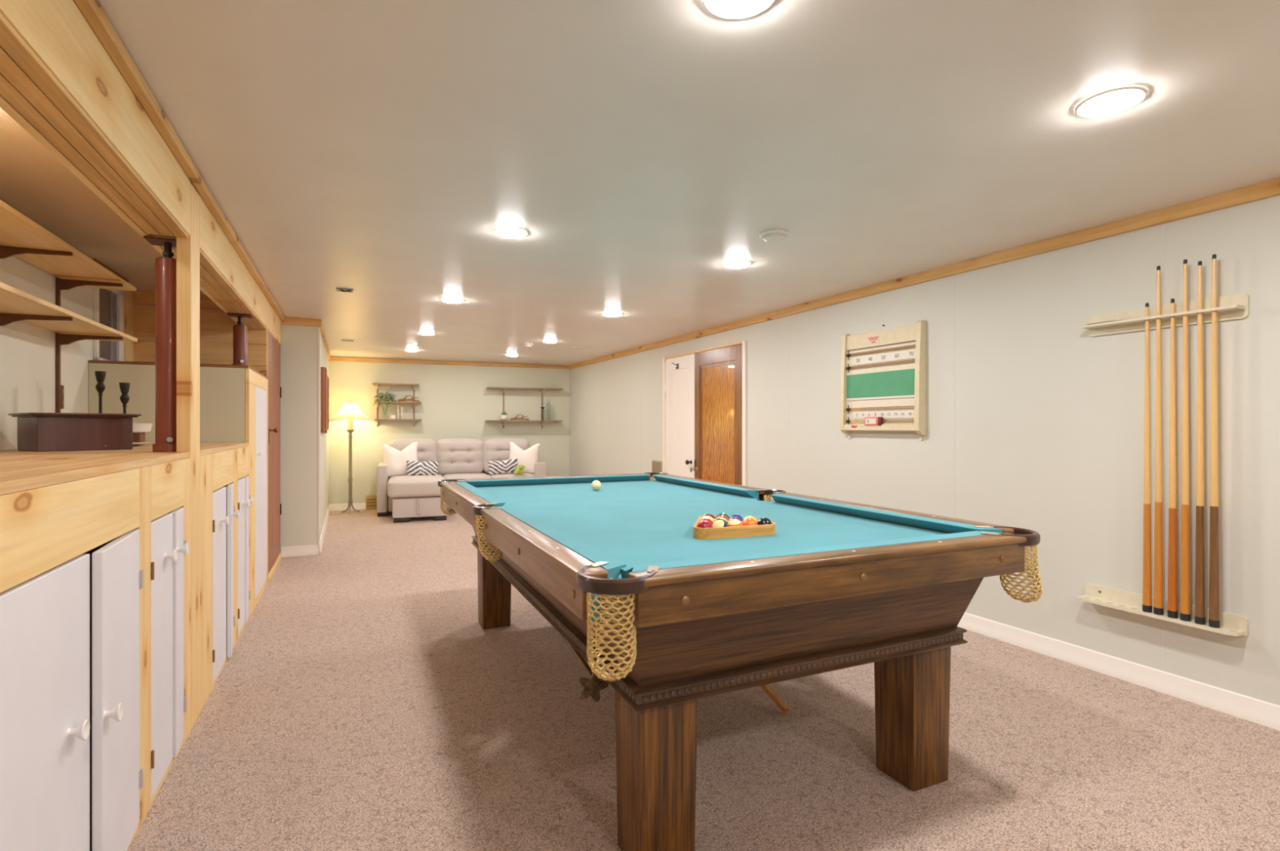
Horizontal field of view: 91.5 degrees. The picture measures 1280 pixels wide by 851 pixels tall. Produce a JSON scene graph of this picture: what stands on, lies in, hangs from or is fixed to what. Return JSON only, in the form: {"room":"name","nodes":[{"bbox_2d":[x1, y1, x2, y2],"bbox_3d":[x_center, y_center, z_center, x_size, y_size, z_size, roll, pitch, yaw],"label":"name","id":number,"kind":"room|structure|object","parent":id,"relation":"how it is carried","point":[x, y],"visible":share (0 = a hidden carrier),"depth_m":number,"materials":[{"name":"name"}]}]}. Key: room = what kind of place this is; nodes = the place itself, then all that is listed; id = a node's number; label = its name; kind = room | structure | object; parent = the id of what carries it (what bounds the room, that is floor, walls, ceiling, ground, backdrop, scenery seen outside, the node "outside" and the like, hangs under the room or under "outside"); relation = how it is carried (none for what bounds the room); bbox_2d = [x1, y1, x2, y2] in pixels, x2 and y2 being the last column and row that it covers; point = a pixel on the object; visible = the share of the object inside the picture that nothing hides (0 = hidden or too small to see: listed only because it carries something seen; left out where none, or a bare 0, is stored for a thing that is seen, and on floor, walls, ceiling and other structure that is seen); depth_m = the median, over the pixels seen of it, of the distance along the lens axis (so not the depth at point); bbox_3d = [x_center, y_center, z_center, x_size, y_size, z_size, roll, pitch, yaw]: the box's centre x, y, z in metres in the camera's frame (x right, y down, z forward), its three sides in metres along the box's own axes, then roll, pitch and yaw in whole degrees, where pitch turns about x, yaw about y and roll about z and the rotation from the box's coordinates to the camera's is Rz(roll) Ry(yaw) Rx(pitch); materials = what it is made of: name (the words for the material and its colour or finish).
{"room":"basement game room","nodes":[
{"label":"basement game room","id":0,"kind":"room"},
{"bbox_2d":[0,255,123,450],"bbox_3d":[-1.756,0.080,0.641,0.101,2.100,7.060,0,0,-25],"label":"wall","id":1,"kind":"structure","parent":0,"point":[27,351],"depth_m":2.79,"materials":[{"name":"paint"}]},
{"bbox_2d":[55,276,60,413],"bbox_3d":[-2.781,-0.345,2.983,0.015,0.850,0.016,0,0,-25],"label":"upright","id":2,"kind":"object","parent":1,"relation":"attached to","point":[57,280],"visible":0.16,"depth_m":2.98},
{"bbox_2d":[60,385,63,408],"bbox_3d":[-2.807,-0.142,3.029,0.008,0.115,0.047,0,0,-25],"label":"outlet plate","id":3,"kind":"object","parent":1,"relation":"attached to","point":[61,386],"visible":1,"depth_m":3.03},
{"bbox_2d":[0,200,136,291],"bbox_3d":[-2.304,-0.689,2.267,0.246,0.071,2.070,0,0,-25],"label":"wall shelf","id":4,"kind":"object","parent":1,"relation":"attached to","point":[20,237],"visible":1,"depth_m":2.53,"materials":[{"name":"brown wood"}]},
{"bbox_2d":[0,282,137,345],"bbox_3d":[-2.308,-0.425,2.276,0.246,0.071,2.090,0,0,-25],"label":"wall shelf","id":5,"kind":"object","parent":1,"relation":"attached to","point":[15,304],"visible":1,"depth_m":2.50,"materials":[{"name":"brown wood"}]},
{"bbox_2d":[93,288,124,361],"bbox_3d":[-3.070,-0.588,3.609,0.022,0.455,0.430,0,0,-25],"label":"window","id":6,"kind":"structure","parent":1,"relation":"in","point":[108,304],"depth_m":3.62,"materials":[{"name":"glass"}]},
{"bbox_2d":[91,258,128,283],"bbox_3d":[-3.068,-0.879,3.615,0.030,0.049,0.560,0,0,-25],"label":"trim","id":7,"kind":"structure","parent":1,"relation":"attached to","point":[95,260],"depth_m":3.56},
{"bbox_2d":[132,290,266,376],"bbox_3d":[-3.085,0.113,4.292,0.896,2.035,0.043,0,0,-25],"label":"wall","id":8,"kind":"structure","parent":0,"point":[215,326],"depth_m":4.33,"materials":[{"name":"wood"}]},
{"bbox_2d":[247,324,328,552],"bbox_3d":[-3.805,0.092,6.873,0.600,2.075,3.300,0,0,-25],"label":"wall","id":9,"kind":"structure","parent":0,"point":[299,348],"depth_m":5.45,"materials":[{"name":"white paint"}]},
{"bbox_2d":[266,331,281,574],"bbox_3d":[-2.874,0.194,4.939,0.086,1.773,0.933,0,0,-25],"label":"door","id":10,"kind":"structure","parent":9,"relation":"in","point":[274,390],"depth_m":4.88,"materials":[{"name":"brown wood"}]},
{"bbox_2d":[267,552,281,582],"bbox_3d":[-2.898,1.107,4.933,0.036,0.046,0.954,0,0,-25],"label":"trim","id":11,"kind":"structure","parent":9,"relation":"attached to","point":[279,557],"depth_m":4.85,"materials":[{"name":"brown wood"}]},
{"bbox_2d":[280,544,320,557],"bbox_3d":[-2.955,1.086,5.440,0.306,0.088,0.016,0,0,-25],"label":"baseboard","id":12,"kind":"structure","parent":9,"relation":"attached to","point":[305,550],"depth_m":5.43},
{"bbox_2d":[280,317,321,327],"bbox_3d":[-2.951,-0.909,5.438,0.312,0.062,0.022,0,0,-25],"label":"trim","id":13,"kind":"structure","parent":9,"relation":"attached to","point":[288,321],"depth_m":5.43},
{"bbox_2d":[318,328,319,544],"bbox_3d":[-2.832,0.086,5.510,0.016,1.912,0.018,0,0,-25],"label":"trim","id":14,"kind":"structure","parent":9,"relation":"attached to","point":[318,328],"depth_m":5.50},
{"bbox_2d":[318,505,329,555],"bbox_3d":[-3.480,1.086,6.905,0.017,0.088,3.116,0,0,-25],"label":"baseboard","id":15,"kind":"structure","parent":9,"relation":"attached to","point":[322,535],"depth_m":6.38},
{"bbox_2d":[320,367,328,433],"bbox_3d":[-3.243,-0.250,6.429,0.042,0.640,1.180,0,0,-25],"label":"wall art","id":16,"kind":"object","parent":9,"relation":"attached to","point":[324,379],"visible":1,"depth_m":5.97},
{"bbox_2d":[319,322,330,359],"bbox_3d":[-3.477,-0.911,6.905,0.023,0.058,3.120,0,0,-25],"label":"trim","id":17,"kind":"structure","parent":9,"relation":"attached to","point":[322,330],"depth_m":6.48,"materials":[{"name":"brown wood"}]},
{"bbox_2d":[328,355,569,504],"bbox_3d":[-2.718,0.080,8.914,3.700,2.100,0.102,0,0,-21],"label":"wall","id":18,"kind":"structure","parent":0,"point":[456,401],"depth_m":8.81,"materials":[{"name":"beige paint"}]},
{"bbox_2d":[328,502,365,511],"bbox_3d":[-2.613,1.086,8.892,3.280,0.088,0.016,0,0,-21],"label":"baseboard","id":19,"kind":"structure","parent":18,"relation":"attached to","point":[343,507],"depth_m":8.38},
{"bbox_2d":[365,495,377,510],"bbox_3d":[-3.640,1.034,8.485,0.160,0.189,0.023,0,0,-21],"label":"air vent","id":20,"kind":"object","parent":18,"relation":"in","point":[371,500],"visible":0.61,"depth_m":8.47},
{"bbox_2d":[372,382,419,390],"bbox_3d":[-3.327,-0.542,8.518,0.590,0.074,0.186,0,0,-21],"label":"wall shelf","id":21,"kind":"object","parent":18,"relation":"attached to","point":[373,384],"visible":1,"depth_m":8.46,"materials":[{"name":"brown wood"}]},
{"bbox_2d":[374,419,422,424],"bbox_3d":[-3.300,-0.060,8.528,0.597,0.074,0.186,0,0,-21],"label":"wall shelf","id":22,"kind":"object","parent":18,"relation":"attached to","point":[414,420],"visible":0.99,"depth_m":8.48,"materials":[{"name":"brown wood"}]},
{"bbox_2d":[373,391,395,419],"bbox_3d":[-3.460,-0.288,8.462,0.314,0.382,0.152,0,0,-21],"label":"greenery","id":23,"kind":"object","parent":22,"relation":"on","point":[384,412],"visible":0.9,"depth_m":8.45,"materials":[{"name":"green plant"}]},
{"bbox_2d":[376,401,422,408],"bbox_3d":[-3.289,-0.298,8.532,0.573,0.074,0.186,0,0,-21],"label":"wall shelf","id":24,"kind":"object","parent":18,"relation":"attached to","point":[409,402],"visible":1,"depth_m":8.46,"materials":[{"name":"brown wood"}]},
{"bbox_2d":[328,357,568,368],"bbox_3d":[-2.612,-0.895,8.890,3.280,0.050,0.022,0,0,-21],"label":"trim","id":25,"kind":"structure","parent":18,"relation":"attached to","point":[332,359],"depth_m":8.83,"materials":[{"name":"wood"}]},
{"bbox_2d":[485,420,562,425],"bbox_3d":[-1.690,-0.050,9.122,1.090,0.074,0.206,0,0,-21],"label":"wall shelf","id":26,"kind":"object","parent":18,"relation":"attached to","point":[503,421],"visible":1,"depth_m":9.03,"materials":[{"name":"brown wood"}]},
{"bbox_2d":[546,400,551,420],"bbox_3d":[-1.357,-0.249,9.243,0.068,0.323,0.068,0,0,-21],"label":"glass vase","id":27,"kind":"object","parent":26,"relation":"on","point":[548,405],"visible":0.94,"depth_m":9.22,"materials":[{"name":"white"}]},
{"bbox_2d":[486,386,563,394],"bbox_3d":[-1.678,-0.522,9.126,1.085,0.074,0.206,0,0,-21],"label":"wall shelf","id":28,"kind":"object","parent":18,"relation":"attached to","point":[488,388],"visible":1,"depth_m":9.05,"materials":[{"name":"brown wood"}]},
{"bbox_2d":[0,0,1279,365],"bbox_3d":[-0.864,-0.988,3.692,4.863,0.165,11.800,0,0,-26],"label":"ceiling","id":29,"kind":"structure","parent":0,"point":[377,149],"depth_m":2.08,"materials":[{"name":"paint"}]},
{"bbox_2d":[0,0,284,346],"bbox_3d":[-1.380,-0.816,1.550,0.190,0.244,8.390,0,0,-25],"label":"beam","id":30,"kind":"structure","parent":29,"relation":"attached to","point":[68,78],"depth_m":1.61,"materials":[{"name":"brown wood"}]},
{"bbox_2d":[440,297,464,303],"bbox_3d":[-1.383,-0.926,4.610,0.168,0.016,0.168,0,0,-26],"label":"recessed light","id":31,"kind":"object","parent":29,"relation":"in","point":[452,300],"visible":1,"depth_m":4.57,"materials":[{"name":"white"}]},
{"bbox_2d":[443,298,462,303],"bbox_3d":[-1.383,-0.924,4.610,0.137,0.012,0.137,0,0,-26],"label":"diffuser","id":32,"kind":"object","parent":31,"relation":"attached to","point":[448,300],"depth_m":4.58,"materials":[{"name":"white"}]},
{"bbox_2d":[493,226,528,238],"bbox_3d":[-0.620,-0.926,2.994,0.168,0.016,0.168,0,0,-26],"label":"recessed light","id":33,"kind":"object","parent":29,"relation":"in","point":[509,232],"visible":1,"depth_m":2.96,"materials":[{"name":"white"}]},
{"bbox_2d":[496,228,524,238],"bbox_3d":[-0.620,-0.924,2.994,0.137,0.012,0.137,0,0,-26],"label":"diffuser","id":34,"kind":"object","parent":33,"relation":"attached to","point":[505,233],"depth_m":2.97,"materials":[{"name":"white"}]},
{"bbox_2d":[602,311,622,316],"bbox_3d":[-0.224,-0.918,5.133,0.168,0.016,0.168,0,0,-26],"label":"recessed light","id":35,"kind":"object","parent":29,"relation":"in","point":[609,313],"visible":1,"depth_m":5.09,"materials":[{"name":"white"}]},
{"bbox_2d":[721,259,751,268],"bbox_3d":[0.550,-0.918,3.548,0.168,0.016,0.168,0,0,-26],"label":"recessed light","id":36,"kind":"object","parent":29,"relation":"in","point":[735,264],"visible":1,"depth_m":3.52,"materials":[{"name":"white"}]},
{"bbox_2d":[724,261,748,268],"bbox_3d":[0.550,-0.916,3.548,0.137,0.012,0.137,0,0,-26],"label":"diffuser","id":37,"kind":"object","parent":36,"relation":"attached to","point":[731,264],"depth_m":3.52,"materials":[{"name":"white"}]},
{"bbox_2d":[702,0,775,18],"bbox_3d":[0.215,-0.926,1.343,0.168,0.016,0.168,0,0,-26],"label":"recessed light","id":38,"kind":"object","parent":29,"relation":"in","point":[727,9],"visible":1,"depth_m":1.37,"materials":[{"name":"white"}]},
{"bbox_2d":[760,229,788,243],"bbox_3d":[0.644,-0.908,2.999,0.136,0.038,0.136,0,0,-26],"label":"smoke detector","id":39,"kind":"object","parent":29,"relation":"attached to","point":[771,236],"visible":1,"depth_m":2.96,"materials":[{"name":"white plastic"}]},
{"bbox_2d":[1074,85,1147,117],"bbox_3d":[1.343,-0.919,1.782,0.168,0.016,0.168,0,0,-26],"label":"recessed light","id":40,"kind":"object","parent":29,"relation":"in","point":[1109,104],"visible":1,"depth_m":1.76,"materials":[{"name":"white"}]},
{"bbox_2d":[1080,90,1141,117],"bbox_3d":[1.343,-0.917,1.782,0.137,0.012,0.137,0,0,-26],"label":"diffuser","id":41,"kind":"object","parent":40,"relation":"attached to","point":[1109,104],"depth_m":1.76,"materials":[{"name":"white"}]},
{"bbox_2d":[127,509,1279,850],"bbox_3d":[-0.867,1.155,3.746,4.900,0.050,11.900,0,0,-26],"label":"floor","id":42,"kind":"structure","parent":0,"point":[363,702],"depth_m":2.17,"materials":[{"name":"carpet"}]},
{"bbox_2d":[0,466,151,850],"bbox_3d":[-1.547,0.624,1.257,0.778,1.012,0.999,0,0,-25],"label":"base cabinet","id":43,"kind":"object","parent":42,"relation":"on","point":[75,557],"visible":0.97,"depth_m":1.33,"materials":[{"name":"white wood"}]},
{"bbox_2d":[0,442,248,495],"bbox_3d":[-1.846,0.106,1.828,0.734,0.022,3.688,0,0,-25],"label":"countertop","id":44,"kind":"structure","parent":43,"relation":"on","point":[20,470],"depth_m":1.65,"materials":[{"name":"brown wood"}]},
{"bbox_2d":[8,412,141,452],"bbox_3d":[-2.267,0.022,2.509,0.312,0.146,0.332,0,0,34],"label":"wooden box","id":45,"kind":"object","parent":44,"relation":"on","point":[36,432],"visible":1,"depth_m":2.42,"materials":[{"name":"brown wood"}]},
{"bbox_2d":[94,371,106,413],"bbox_3d":[-2.470,-0.079,2.857,0.075,0.346,0.072,0,0,-25],"label":"candlestick","id":46,"kind":"object","parent":44,"relation":"on","point":[100,375],"visible":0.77,"depth_m":2.85,"materials":[{"name":"metal"}]},
{"bbox_2d":[119,382,134,447],"bbox_3d":[-2.373,-0.053,2.874,0.075,0.295,0.072,0,0,-25],"label":"candlestick","id":47,"kind":"object","parent":44,"relation":"on","point":[124,387],"visible":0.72,"depth_m":2.87,"materials":[{"name":"metal"}]},
{"bbox_2d":[133,423,152,446],"bbox_3d":[-2.444,0.035,2.990,0.175,0.120,0.175,0,0,20],"label":"serving stand","id":48,"kind":"object","parent":44,"relation":"on","point":[139,429],"visible":0.35,"depth_m":2.97,"materials":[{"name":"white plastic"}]},
{"bbox_2d":[143,235,176,452],"bbox_3d":[-1.769,-0.299,2.339,0.126,0.788,0.100,0,0,-25],"label":"support column","id":49,"kind":"structure","parent":44,"relation":"on","point":[166,266],"depth_m":2.31,"materials":[{"name":"red paint"}]},
{"bbox_2d":[151,457,191,804],"bbox_3d":[-1.870,0.624,1.937,0.766,1.012,0.513,0,0,-25],"label":"base cabinet","id":50,"kind":"object","parent":42,"relation":"on","point":[171,482],"visible":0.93,"depth_m":2.03,"materials":[{"name":"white wood"}]},
{"bbox_2d":[88,360,267,618],"bbox_3d":[-2.810,0.387,3.931,0.761,1.486,0.936,0,0,-25],"label":"cabinet","id":51,"kind":"object","parent":42,"relation":"on","point":[233,399],"visible":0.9,"depth_m":3.62,"materials":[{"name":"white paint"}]},
{"bbox_2d":[226,313,253,365],"bbox_3d":[-2.489,-0.525,3.885,0.126,0.336,0.100,0,0,-25],"label":"support column","id":52,"kind":"structure","parent":51,"relation":"on","point":[239,331],"depth_m":3.86,"materials":[{"name":"red paint"}]},
{"bbox_2d":[176,182,199,729],"bbox_3d":[-1.718,0.112,2.374,0.046,2.035,0.147,0,0,-25],"label":"wooden post","id":53,"kind":"object","parent":42,"relation":"on","point":[188,250],"visible":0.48,"depth_m":2.34,"materials":[{"name":"brown wood"}]},
{"bbox_2d":[200,448,239,712],"bbox_3d":[-2.233,0.624,2.730,0.778,1.012,0.929,0,0,-25],"label":"base cabinet","id":54,"kind":"object","parent":42,"relation":"on","point":[219,512],"visible":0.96,"depth_m":2.77,"materials":[{"name":"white wood"}]},
{"bbox_2d":[237,446,253,639],"bbox_3d":[-2.519,0.624,3.329,0.764,1.012,0.405,0,0,-25],"label":"base cabinet","id":55,"kind":"object","parent":42,"relation":"on","point":[244,500],"visible":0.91,"depth_m":3.44,"materials":[{"name":"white wood"}]},
{"bbox_2d":[328,400,370,514],"bbox_3d":[-3.779,0.396,8.142,0.496,1.465,0.496,0,0,-21],"label":"floor lamp","id":56,"kind":"object","parent":42,"relation":"on","point":[350,411],"visible":1,"depth_m":8.12,"materials":[{"name":"beige"}]},
{"bbox_2d":[377,438,546,523],"bbox_3d":[-2.288,0.647,8.191,2.155,0.964,1.377,0,0,-21],"label":"sofa","id":57,"kind":"object","parent":42,"relation":"on","point":[406,497],"visible":0.63,"depth_m":8.27,"materials":[{"name":"fabric"}]},
{"bbox_2d":[381,442,417,477],"bbox_3d":[-3.090,0.430,8.074,0.462,0.452,0.178,0,0,-29],"label":"throw pillow","id":58,"kind":"object","parent":57,"relation":"on","point":[396,460],"visible":0.83,"depth_m":8.00,"materials":[{"name":"fabric"}]},
{"bbox_2d":[388,439,436,461],"bbox_3d":[-3.048,0.420,8.368,0.633,0.510,0.270,0,0,-21],"label":"cushion","id":59,"kind":"object","parent":57,"relation":"on","point":[426,448],"depth_m":8.30,"materials":[{"name":"fabric"}]},
{"bbox_2d":[387,474,444,497],"bbox_3d":[-2.800,0.740,7.839,0.684,0.224,1.079,0,0,-21],"label":"cushion","id":60,"kind":"object","parent":57,"relation":"on","point":[423,486],"depth_m":7.37,"materials":[{"name":"fabric"}]},
{"bbox_2d":[405,461,439,475],"bbox_3d":[-2.807,0.545,8.056,0.402,0.208,0.135,0,0,-19],"label":"lumbar pillow","id":61,"kind":"object","parent":57,"relation":"on","point":[414,468],"visible":0.98,"depth_m":8.01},
{"bbox_2d":[435,438,483,475],"bbox_3d":[-2.477,0.420,8.583,0.653,0.510,0.270,0,0,-21],"label":"cushion","id":62,"kind":"object","parent":57,"relation":"on","point":[454,455],"depth_m":8.47,"materials":[{"name":"fabric"}]},
{"bbox_2d":[443,473,491,479],"bbox_3d":[-2.315,0.744,8.339,0.610,0.212,0.480,0,0,-21],"label":"seat cushion","id":63,"kind":"object","parent":57,"relation":"on","point":[446,476],"depth_m":8.19,"materials":[{"name":"fabric"}]},
{"bbox_2d":[487,458,517,475],"bbox_3d":[-1.837,0.545,8.391,0.414,0.218,0.128,0,0,-17],"label":"lumbar pillow","id":64,"kind":"object","parent":57,"relation":"on","point":[508,466],"visible":0.98,"depth_m":8.34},
{"bbox_2d":[483,438,529,474],"bbox_3d":[-1.887,0.420,8.804,0.674,0.510,0.270,0,0,-21],"label":"cushion","id":65,"kind":"object","parent":57,"relation":"on","point":[495,449],"depth_m":8.66,"materials":[{"name":"fabric"}]},
{"bbox_2d":[488,472,535,479],"bbox_3d":[-1.762,0.744,8.546,0.606,0.212,0.480,0,0,-21],"label":"seat cushion","id":66,"kind":"object","parent":57,"relation":"on","point":[511,475],"depth_m":8.35,"materials":[{"name":"fabric"}]},
{"bbox_2d":[513,465,524,474],"bbox_3d":[-1.613,0.577,8.365,0.143,0.127,0.107,0,0,6],"label":"plush toy","id":67,"kind":"object","parent":57,"relation":"on","point":[519,470],"visible":1,"depth_m":8.34,"materials":[{"name":"green fabric"}]},
{"bbox_2d":[509,441,540,474],"bbox_3d":[-1.609,0.440,8.632,0.442,0.458,0.180,0,0,-4],"label":"throw pillow","id":68,"kind":"object","parent":57,"relation":"on","point":[528,457],"visible":0.73,"depth_m":8.58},
{"bbox_2d":[437,472,1042,850],"bbox_3d":[0.024,0.724,2.798,1.517,0.811,2.701,0,0,-24],"label":"pool table","id":69,"kind":"object","parent":42,"relation":"on","point":[670,619],"visible":0.99,"depth_m":1.75,"materials":[{"name":"brown wood"}]},
{"bbox_2d":[454,481,506,509],"bbox_3d":[-0.821,0.342,3.128,0.061,0.039,1.152,0,0,-24],"label":"cushion","id":70,"kind":"object","parent":69,"relation":"on","point":[486,498],"depth_m":2.94,"materials":[{"name":"fabric"}]},
{"bbox_2d":[459,474,649,487],"bbox_3d":[-0.487,0.342,3.924,1.244,0.039,0.061,0,0,-24],"label":"cushion","id":71,"kind":"object","parent":69,"relation":"on","point":[630,477],"depth_m":3.90,"materials":[{"name":"fabric"}]},
{"bbox_2d":[500,508,626,578],"bbox_3d":[-0.284,0.342,1.943,0.061,0.039,1.152,0,0,-24],"label":"cushion","id":72,"kind":"object","parent":69,"relation":"on","point":[611,568],"depth_m":1.69,"materials":[{"name":"fabric"}]},
{"bbox_2d":[560,634,608,702],"bbox_3d":[-0.380,0.725,2.422,0.086,0.085,1.469,0,0,-20],"label":"bridge","id":73,"kind":"object","parent":69,"relation":"hanging from","point":[592,686],"visible":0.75,"depth_m":1.74,"materials":[{"name":"wood"}]},
{"bbox_2d":[591,480,601,490],"bbox_3d":[-0.246,0.333,3.515,0.057,0.057,0.057,0,0,-24],"label":"cue ball","id":74,"kind":"object","parent":69,"relation":"on","point":[596,485],"visible":1,"depth_m":3.50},
{"bbox_2d":[696,520,712,528],"bbox_3d":[0.210,0.334,2.028,0.054,0.055,0.054,0,0,-44],"label":"ball","id":75,"kind":"object","parent":69,"relation":"on","point":[704,524],"visible":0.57,"depth_m":2.01,"materials":[{"name":"red"}]},
{"bbox_2d":[652,474,759,498],"bbox_3d":[0.332,0.342,3.651,0.061,0.039,1.152,0,0,-24],"label":"cushion","id":76,"kind":"object","parent":69,"relation":"on","point":[707,486],"depth_m":3.51,"materials":[{"name":"fabric"}]},
{"bbox_2d":[711,520,728,528],"bbox_3d":[0.262,0.334,2.046,0.054,0.055,0.054,0,0,-26],"label":"ball","id":77,"kind":"object","parent":69,"relation":"on","point":[719,523],"visible":0.55,"depth_m":2.03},
{"bbox_2d":[693,515,775,539],"bbox_3d":[0.283,0.344,2.155,0.296,0.036,0.266,0,0,-19],"label":"ball rack","id":78,"kind":"object","parent":69,"relation":"on","point":[716,533],"visible":0.73,"depth_m":2.02,"materials":[{"name":"brown wood"}]},
{"bbox_2d":[727,519,742,527],"bbox_3d":[0.315,0.334,2.065,0.054,0.055,0.054,0,0,19],"label":"ball","id":79,"kind":"object","parent":69,"relation":"on","point":[734,522],"visible":0.55,"depth_m":2.05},
{"bbox_2d":[742,518,757,525],"bbox_3d":[0.367,0.334,2.083,0.055,0.055,0.054,0,0,42],"label":"ball","id":80,"kind":"object","parent":69,"relation":"on","point":[748,522],"visible":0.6,"depth_m":2.07,"materials":[{"name":"orange"}]},
{"bbox_2d":[756,517,772,524],"bbox_3d":[0.419,0.334,2.102,0.054,0.055,0.055,0,0,14],"label":"ball","id":81,"kind":"object","parent":69,"relation":"on","point":[763,521],"visible":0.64,"depth_m":2.08,"materials":[{"name":"black"}]},
{"bbox_2d":[631,531,1001,572],"bbox_3d":[0.526,0.342,1.666,1.224,0.039,0.061,0,0,-24],"label":"cushion","id":82,"kind":"object","parent":69,"relation":"on","point":[744,557],"depth_m":1.60,"materials":[{"name":"fabric"}]},
{"bbox_2d":[770,493,1002,533],"bbox_3d":[0.870,0.342,2.466,0.061,0.039,1.152,0,0,-24],"label":"cushion","id":83,"kind":"object","parent":69,"relation":"on","point":[930,525],"depth_m":2.35,"materials":[{"name":"fabric"}]},
{"bbox_2d":[760,684,790,713],"bbox_3d":[0.330,0.903,2.789,0.024,0.445,0.846,0,0,-36],"label":"wooden stick","id":84,"kind":"object","parent":42,"relation":"on","point":[767,689],"visible":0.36,"depth_m":2.49,"materials":[{"name":"brown wood"}]},
{"bbox_2d":[569,195,1279,706],"bbox_3d":[1.344,0.100,4.593,0.101,2.060,11.500,0,0,-26],"label":"wall","id":85,"kind":"structure","parent":0,"point":[1035,422],"depth_m":3.04,"materials":[{"name":"paint"}]},
{"bbox_2d":[651,460,662,472],"bbox_3d":[0.184,0.453,6.864,0.012,0.155,0.240,0,0,-26],"label":"air vent","id":86,"kind":"object","parent":85,"relation":"in","point":[656,465],"visible":0.81,"depth_m":6.86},
{"bbox_2d":[664,353,694,478],"bbox_3d":[0.383,0.203,6.379,0.076,1.831,0.610,0,0,-26],"label":"door","id":87,"kind":"structure","parent":85,"relation":"in","point":[679,385],"depth_m":6.37,"materials":[{"name":"wood"}]},
{"bbox_2d":[662,341,746,486],"bbox_3d":[0.582,0.197,6.029,0.024,1.866,1.500,0,0,-26],"label":"trim","id":88,"kind":"structure","parent":85,"relation":"attached to","point":[744,344],"depth_m":5.37,"materials":[{"name":"white wood"}]},
{"bbox_2d":[692,344,742,485],"bbox_3d":[0.695,0.203,5.744,0.064,1.831,0.798,0,0,-26],"label":"door","id":89,"kind":"structure","parent":85,"relation":"in","point":[717,372],"depth_m":5.72,"materials":[{"name":"brown wood"}]},
{"bbox_2d":[840,320,926,440],"bbox_3d":[1.539,-0.274,4.001,0.071,0.717,0.645,0,0,-26],"label":"scoreboard","id":90,"kind":"object","parent":85,"relation":"attached to","point":[883,384],"visible":1,"depth_m":3.96,"materials":[{"name":"beige wood"}]},
{"bbox_2d":[568,177,1279,369],"bbox_3d":[1.354,-0.891,4.431,0.024,0.058,11.200,0,0,-26],"label":"trim","id":91,"kind":"structure","parent":85,"relation":"attached to","point":[1269,188],"depth_m":3.17,"materials":[{"name":"brown wood"}]},
{"bbox_2d":[956,612,1279,731],"bbox_3d":[1.358,1.086,4.433,0.016,0.088,11.200,0,0,-26],"label":"baseboard","id":92,"kind":"structure","parent":85,"relation":"attached to","point":[1256,711],"depth_m":2.73,"materials":[{"name":"wood"}]},
{"bbox_2d":[1077,583,1248,636],"bbox_3d":[2.182,0.773,2.648,0.086,0.077,0.580,0,0,-26],"label":"shelf","id":93,"kind":"object","parent":85,"relation":"attached to","point":[1231,624],"visible":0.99,"depth_m":2.65,"materials":[{"name":"beige wood"}]},
{"bbox_2d":[1142,302,1151,613],"bbox_3d":[2.159,0.132,2.656,0.033,1.313,0.033,0,0,-26],"label":"pool cue","id":94,"kind":"object","parent":93,"relation":"on","point":[1147,557],"visible":1,"depth_m":2.65,"materials":[{"name":"brown wood"}]},
{"bbox_2d":[1153,266,1163,615],"bbox_3d":[2.177,0.058,2.620,0.033,1.461,0.033,0,0,-26],"label":"pool cue","id":95,"kind":"object","parent":93,"relation":"on","point":[1158,550],"visible":1,"depth_m":2.61,"materials":[{"name":"brown wood"}]},
{"bbox_2d":[1167,298,1177,618],"bbox_3d":[2.198,0.131,2.575,0.033,1.315,0.033,0,0,-26],"label":"pool cue","id":96,"kind":"object","parent":93,"relation":"on","point":[1172,606],"visible":1,"depth_m":2.57,"materials":[{"name":"brown wood"}]},
{"bbox_2d":[1179,259,1191,621],"bbox_3d":[2.217,0.055,2.537,0.033,1.466,0.033,0,0,-26],"label":"pool cue","id":97,"kind":"object","parent":93,"relation":"on","point":[1184,614],"visible":1,"depth_m":2.53,"materials":[{"name":"brown wood"}]},
{"bbox_2d":[1194,261,1205,625],"bbox_3d":[2.238,0.064,2.494,0.033,1.448,0.033,0,0,-26],"label":"pool cue","id":98,"kind":"object","parent":93,"relation":"on","point":[1199,617],"visible":1,"depth_m":2.49,"materials":[{"name":"brown wood"}]},
{"bbox_2d":[1208,253,1219,628],"bbox_3d":[2.257,0.056,2.453,0.033,1.464,0.033,0,0,-26],"label":"pool cue","id":99,"kind":"object","parent":93,"relation":"on","point":[1214,570],"visible":1,"depth_m":2.44,"materials":[{"name":"brown wood"}]},
{"bbox_2d":[1080,293,1249,336],"bbox_3d":[2.188,-0.467,2.643,0.080,0.097,0.570,0,0,-26],"label":"holder","id":100,"kind":"object","parent":85,"relation":"attached to","point":[1232,307],"visible":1,"depth_m":2.62,"materials":[{"name":"beige wood"}]},
{"bbox_2d":[1080,304,1244,328],"bbox_3d":[2.182,-0.458,2.640,0.066,0.012,0.555,0,0,-26],"label":"shelf","id":101,"kind":"object","parent":100,"relation":"attached to","point":[1223,310],"depth_m":2.60,"materials":[{"name":"beige wood"}]},
{"bbox_3d":[-3.418,0.080,3.950,0.203,2.100,0.338,0,0,-25],"label":"wall","id":102,"kind":"structure","parent":0,"visible":0},
{"bbox_2d":[123,290,133,361],"bbox_3d":[-3.315,-0.632,3.998,0.025,0.544,0.338,0,0,-25],"label":"window frame","id":103,"kind":"structure","parent":102,"relation":"attached to","point":[128,305],"depth_m":4.07,"materials":[{"name":"brown wood"}]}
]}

